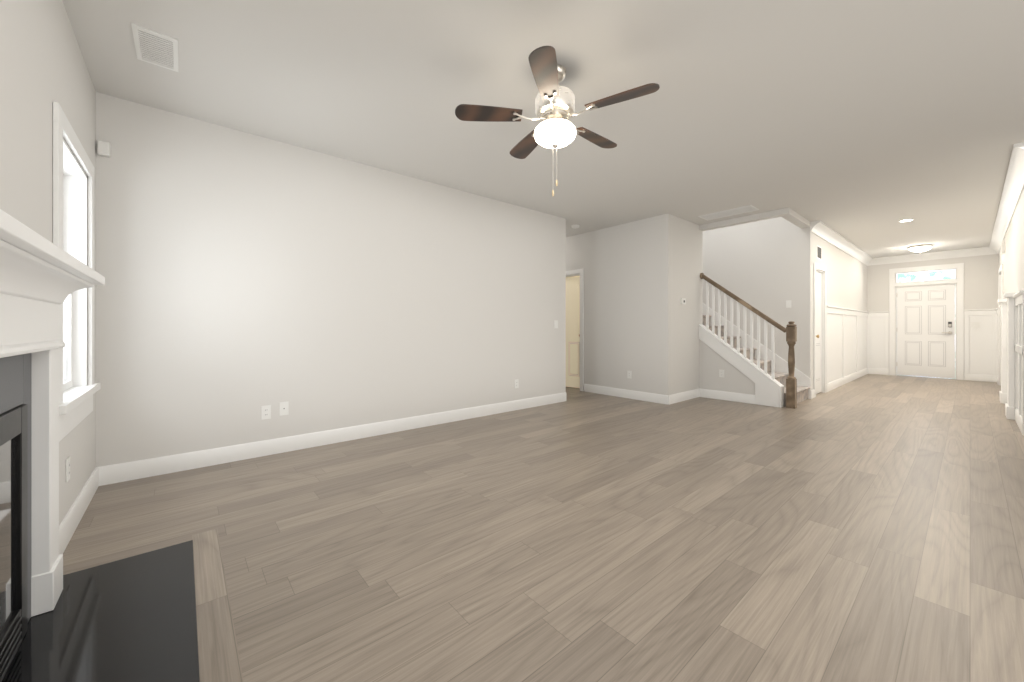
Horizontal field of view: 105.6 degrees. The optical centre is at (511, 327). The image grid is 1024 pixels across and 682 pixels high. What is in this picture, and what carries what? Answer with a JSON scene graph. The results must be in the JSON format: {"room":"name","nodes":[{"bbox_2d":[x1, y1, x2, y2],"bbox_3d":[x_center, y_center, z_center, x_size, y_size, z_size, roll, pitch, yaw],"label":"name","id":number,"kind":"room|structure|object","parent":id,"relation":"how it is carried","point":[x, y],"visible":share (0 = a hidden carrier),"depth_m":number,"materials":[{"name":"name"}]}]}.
{"room":"living room","nodes":[
{"label":"living room","id":0,"kind":"room"},
{"bbox_2d":[0,0,95,525],"bbox_3d":[-0.871,-0.270,0.199,0.150,2.740,6.670,0,0,-40],"label":"wall","id":1,"kind":"structure","parent":0,"point":[43,67],"depth_m":1.69,"materials":[{"name":"white paint"}]},
{"bbox_2d":[66,457,69,481],"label":"outlet","id":2,"kind":"object","parent":1,"relation":"attached to","point":[68,459],"depth_m":2.02,"materials":[{"name":"white plastic"}]},
{"bbox_2d":[53,102,99,441],"bbox_3d":[-2.479,-0.255,2.133,0.193,1.590,1.000,0,0,-40],"label":"window","id":3,"kind":"structure","parent":1,"relation":"in","point":[76,392],"depth_m":2.39,"materials":[{"name":"white paint"}]},
{"bbox_2d":[59,466,102,554],"bbox_3d":[-2.383,1.035,2.111,0.016,0.130,1.478,0,0,-40],"label":"baseboard","id":4,"kind":"structure","parent":1,"relation":"attached to","point":[69,524],"depth_m":2.18,"materials":[{"name":"white paint"}]},
{"bbox_2d":[96,92,565,466],"bbox_3d":[-1.082,-0.270,4.314,4.850,2.740,0.120,0,0,-40],"label":"wall","id":5,"kind":"structure","parent":0,"point":[246,275],"depth_m":3.47,"materials":[{"name":"white paint"}]},
{"bbox_2d":[97,140,109,156],"bbox_3d":[-2.846,-1.248,2.709,0.060,0.095,0.044,0,0,-40],"label":"detector","id":6,"kind":"object","parent":5,"relation":"attached to","point":[103,148],"visible":0.96,"depth_m":2.69,"materials":[{"name":"white plastic"}]},
{"bbox_2d":[261,405,270,419],"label":"outlet","id":7,"kind":"object","parent":5,"relation":"attached to","point":[266,410],"depth_m":3.35,"materials":[{"name":"white plastic"}]},
{"bbox_2d":[279,402,288,415],"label":"outlet","id":8,"kind":"object","parent":5,"relation":"attached to","point":[283,406],"depth_m":3.43,"materials":[{"name":"white plastic"}]},
{"bbox_2d":[103,392,565,484],"bbox_3d":[-1.032,1.035,4.267,4.866,0.130,0.016,0,0,-40],"label":"baseboard","id":9,"kind":"structure","parent":5,"relation":"attached to","point":[117,473],"depth_m":3.47,"materials":[{"name":"white paint"}]},
{"bbox_2d":[514,379,518,387],"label":"outlet","id":10,"kind":"object","parent":5,"relation":"attached to","point":[516,382],"depth_m":5.20,"materials":[{"name":"white plastic"}]},
{"bbox_2d":[554,320,557,327],"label":"light switch","id":11,"kind":"object","parent":5,"relation":"attached to","point":[555,321],"depth_m":5.69,"materials":[{"name":"white plastic"}]},
{"bbox_2d":[62,0,1023,257],"bbox_3d":[3.313,-1.700,5.432,13.300,0.120,9.240,0,0,-40],"label":"ceiling","id":12,"kind":"structure","parent":0,"point":[865,126],"depth_m":2.72,"materials":[{"name":"white paint"}]},
{"bbox_2d":[131,23,177,71],"bbox_3d":[-2.090,-1.637,2.286,0.190,0.006,0.360,0,0,-40],"label":"ceiling vent","id":13,"kind":"object","parent":12,"relation":"in","point":[156,48],"visible":1,"depth_m":2.27,"materials":[{"name":"white plastic"}]},
{"bbox_2d":[455,46,659,195],"bbox_3d":[0.312,-1.241,2.524,1.169,0.798,1.215,0,0,-40],"label":"fan","id":14,"kind":"object","parent":12,"relation":"hanging from","point":[554,109],"visible":1,"depth_m":2.40,"materials":[{"name":"brown wood"}]},
{"bbox_2d":[698,205,758,220],"bbox_3d":[3.081,-1.637,5.550,0.320,0.006,0.700,0,0,-40],"label":"ceiling vent","id":15,"kind":"object","parent":12,"relation":"in","point":[734,211],"visible":1,"depth_m":5.51,"materials":[{"name":"white plastic"}]},
{"bbox_2d":[898,219,913,221],"bbox_3d":[6.014,-1.635,5.926,0.170,0.010,0.170,0,0,-40],"label":"recessed light","id":16,"kind":"object","parent":12,"relation":"in","point":[905,220],"visible":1,"depth_m":5.92,"materials":[{"name":"white plastic"}]},
{"bbox_2d":[908,244,932,252],"bbox_3d":[8.213,-1.575,7.817,0.350,0.130,0.350,0,0,-40],"label":"flush-mount light","id":17,"kind":"object","parent":12,"relation":"attached to","point":[919,248],"visible":1,"depth_m":7.73,"materials":[{"name":"white glass"}]},
{"bbox_2d":[63,374,1023,681],"bbox_3d":[3.313,1.159,5.432,13.300,0.121,9.240,0,0,-40],"label":"floor","id":18,"kind":"structure","parent":0,"point":[867,528],"depth_m":1.98,"materials":[{"name":"brown wood"}]},
{"bbox_2d":[2,540,199,681],"bbox_3d":[-1.291,1.089,1.200,0.498,0.020,1.620,0,0,-40],"label":"hearth","id":19,"kind":"object","parent":18,"relation":"on","point":[132,619],"visible":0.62,"depth_m":1.40,"materials":[{"name":"black stone"}]},
{"bbox_2d":[0,209,104,681],"bbox_3d":[-1.408,0.425,1.101,0.193,1.306,1.520,0,0,-40],"label":"fireplace","id":20,"kind":"object","parent":19,"relation":"on","point":[42,278],"visible":1,"depth_m":1.33,"materials":[{"name":"white paint"}]},
{"bbox_2d":[699,273,810,408],"bbox_3d":[3.011,-0.480,7.029,1.130,3.159,3.763,0,0,-40],"label":"stairs","id":21,"kind":"structure","parent":18,"relation":"on","point":[778,381],"depth_m":5.80,"materials":[{"name":"wood"}]},
{"bbox_2d":[566,213,671,394],"bbox_3d":[1.088,-0.270,7.020,0.120,2.740,3.700,0,0,-40],"label":"wall","id":22,"kind":"structure","parent":0,"point":[627,267],"depth_m":6.07,"materials":[{"name":"white paint"}]},
{"bbox_2d":[566,276,579,387],"bbox_3d":[1.024,0.075,7.190,0.142,2.025,0.767,0,0,-40],"label":"door","id":23,"kind":"structure","parent":22,"relation":"in","point":[572,331],"depth_m":7.08,"materials":[{"name":"beige paint"}]},
{"bbox_2d":[566,269,583,390],"bbox_3d":[0.974,0.037,7.140,0.138,2.125,0.960,0,0,-40],"label":"door frame","id":24,"kind":"structure","parent":22,"relation":"attached to","point":[577,272],"depth_m":6.76,"materials":[{"name":"white paint"}]},
{"bbox_2d":[584,384,670,404],"bbox_3d":[1.746,1.035,6.138,0.016,0.130,1.536,0,0,-40],"label":"baseboard","id":25,"kind":"structure","parent":22,"relation":"attached to","point":[644,396],"depth_m":6.03,"materials":[{"name":"white paint"}]},
{"bbox_2d":[627,371,631,378],"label":"outlet","id":26,"kind":"object","parent":22,"relation":"attached to","point":[629,373],"depth_m":6.04,"materials":[{"name":"white plastic"}]},
{"bbox_2d":[672,215,702,393],"bbox_3d":[2.669,-0.270,6.013,0.990,2.740,0.120,0,0,-40],"label":"wall","id":27,"kind":"structure","parent":0,"point":[687,262],"depth_m":5.93,"materials":[{"name":"white paint"}]},
{"bbox_2d":[667,389,698,403],"bbox_3d":[2.629,1.035,5.890,0.970,0.130,0.016,0,0,-40],"label":"baseboard","id":28,"kind":"structure","parent":27,"relation":"attached to","point":[679,397],"depth_m":5.86,"materials":[{"name":"white paint"}]},
{"bbox_2d":[681,298,685,303],"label":"thermostat","id":29,"kind":"object","parent":27,"relation":"attached to","point":[683,300],"depth_m":5.82,"materials":[{"name":"white plastic"}]},
{"bbox_2d":[699,339,754,394],"bbox_3d":[3.395,0.538,5.830,0.120,1.123,1.100,0,0,-40],"label":"wall","id":30,"kind":"structure","parent":0,"point":[713,362],"depth_m":5.99,"materials":[{"name":"white paint"}]},
{"bbox_2d":[719,369,723,376],"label":"outlet","id":31,"kind":"object","parent":30,"relation":"attached to","point":[721,372],"depth_m":5.95,"materials":[{"name":"white plastic"}]},
{"bbox_2d":[699,388,754,403],"bbox_3d":[3.253,1.035,5.892,0.016,0.130,0.780,0,0,-40],"label":"baseboard","id":32,"kind":"structure","parent":30,"relation":"attached to","point":[714,394],"depth_m":5.87,"materials":[{"name":"white paint"}]},
{"bbox_2d":[699,207,790,230],"bbox_3d":[3.428,-2.930,5.792,0.120,2.740,1.200,0,0,-40],"label":"wall","id":33,"kind":"structure","parent":0,"point":[751,218],"depth_m":5.70,"materials":[{"name":"white paint"}]},
{"bbox_2d":[703,217,811,389],"bbox_3d":[3.078,-1.600,7.920,0.120,5.400,4.900,0,0,-40],"label":"wall","id":34,"kind":"structure","parent":0,"point":[764,267],"depth_m":6.44,"materials":[{"name":"white paint"}]},
{"bbox_2d":[786,300,790,307],"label":"light switch","id":35,"kind":"object","parent":34,"relation":"attached to","point":[788,303],"depth_m":6.22,"materials":[{"name":"white plastic"}]},
{"bbox_2d":[782,209,866,389],"bbox_3d":[6.157,-1.600,7.398,6.120,5.400,0.120,0,0,-40],"label":"wall","id":36,"kind":"structure","parent":0,"point":[846,280],"depth_m":7.25,"materials":[{"name":"white paint"}]},
{"bbox_2d":[816,271,820,393],"bbox_3d":[5.040,0.075,6.387,0.570,2.025,0.108,0,0,-40],"label":"closet door","id":37,"kind":"structure","parent":36,"relation":"in","point":[818,332],"depth_m":6.41,"materials":[{"name":"white paint"}]},
{"bbox_2d":[817,245,821,259],"bbox_3d":[5.042,-1.230,6.377,0.300,0.220,0.006,0,0,-40],"label":"air vent","id":38,"kind":"object","parent":36,"relation":"in","point":[819,252],"visible":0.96,"depth_m":6.38,"materials":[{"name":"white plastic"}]},
{"bbox_2d":[814,263,825,396],"bbox_3d":[5.014,0.037,6.417,0.760,2.125,0.138,0,0,-40],"label":"door frame","id":39,"kind":"structure","parent":36,"relation":"attached to","point":[823,324],"depth_m":6.57,"materials":[{"name":"white paint"}]},
{"bbox_2d":[810,220,873,265],"bbox_3d":[6.611,-1.565,7.627,5.130,0.150,0.118,0,0,-40],"label":"crown molding","id":40,"kind":"structure","parent":36,"relation":"attached to","point":[820,229],"depth_m":7.05,"materials":[{"name":"white paint"}]},
{"bbox_2d":[867,254,997,311],"bbox_3d":[9.223,-0.270,8.628,0.150,2.740,2.210,0,0,-40],"label":"wall","id":41,"kind":"structure","parent":0,"point":[980,281],"depth_m":8.14,"materials":[{"name":"white paint"}]},
{"bbox_2d":[897,284,954,378],"bbox_3d":[9.159,0.075,8.622,0.104,2.025,0.890,0,0,-40],"label":"front door","id":42,"kind":"structure","parent":41,"relation":"in","point":[925,331],"depth_m":8.61,"materials":[{"name":"white paint"}]},
{"bbox_2d":[889,263,963,379],"bbox_3d":[9.193,-0.133,8.649,0.170,2.465,1.130,0,0,-40],"label":"door frame","id":43,"kind":"structure","parent":41,"relation":"attached to","point":[958,281],"depth_m":8.48,"materials":[{"name":"white paint"}]},
{"bbox_2d":[874,247,988,264],"bbox_3d":[9.128,-1.565,8.534,0.118,0.150,1.710,0,0,-40],"label":"crown molding","id":44,"kind":"structure","parent":41,"relation":"attached to","point":[982,250],"depth_m":8.46,"materials":[{"name":"white paint"}]},
{"bbox_2d":[998,189,1023,298],"bbox_3d":[7.173,-0.270,5.519,7.000,2.740,0.120,0,0,-40],"label":"wall","id":45,"kind":"structure","parent":0,"point":[1011,258],"depth_m":5.01,"materials":[{"name":"white paint"}]},
{"bbox_2d":[826,290,1023,435],"bbox_3d":[6.878,0.340,6.639,6.000,1.520,1.970,0,0,-40],"label":"wainscoting","id":46,"kind":"structure","parent":45,"relation":"attached to","point":[857,344],"depth_m":7.84,"materials":[{"name":"white paint"}]},
{"bbox_2d":[998,263,1002,385],"bbox_3d":[8.959,-0.005,7.046,1.180,2.210,0.138,0,0,-40],"label":"trim","id":47,"kind":"structure","parent":45,"relation":"attached to","point":[1000,285],"depth_m":7.42,"materials":[{"name":"white paint"}]},
{"bbox_2d":[1001,242,1004,253],"bbox_3d":[8.085,-1.315,6.399,0.130,0.170,0.039,0,0,-40],"label":"detector","id":48,"kind":"object","parent":45,"relation":"attached to","point":[1002,247],"visible":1,"depth_m":6.36,"materials":[{"name":"white plastic"}]},
{"bbox_2d":[989,142,1023,254],"bbox_3d":[7.141,-1.565,5.649,6.880,0.150,0.118,0,0,-40],"label":"crown molding","id":49,"kind":"structure","parent":45,"relation":"attached to","point":[1013,187],"depth_m":4.62,"materials":[{"name":"white paint"}]},
{"label":"outside","id":50,"kind":"structure","parent":0,"visible":0},
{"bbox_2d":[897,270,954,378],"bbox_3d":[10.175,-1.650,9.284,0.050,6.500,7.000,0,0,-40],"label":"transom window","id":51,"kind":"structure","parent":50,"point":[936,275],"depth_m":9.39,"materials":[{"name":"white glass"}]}
]}

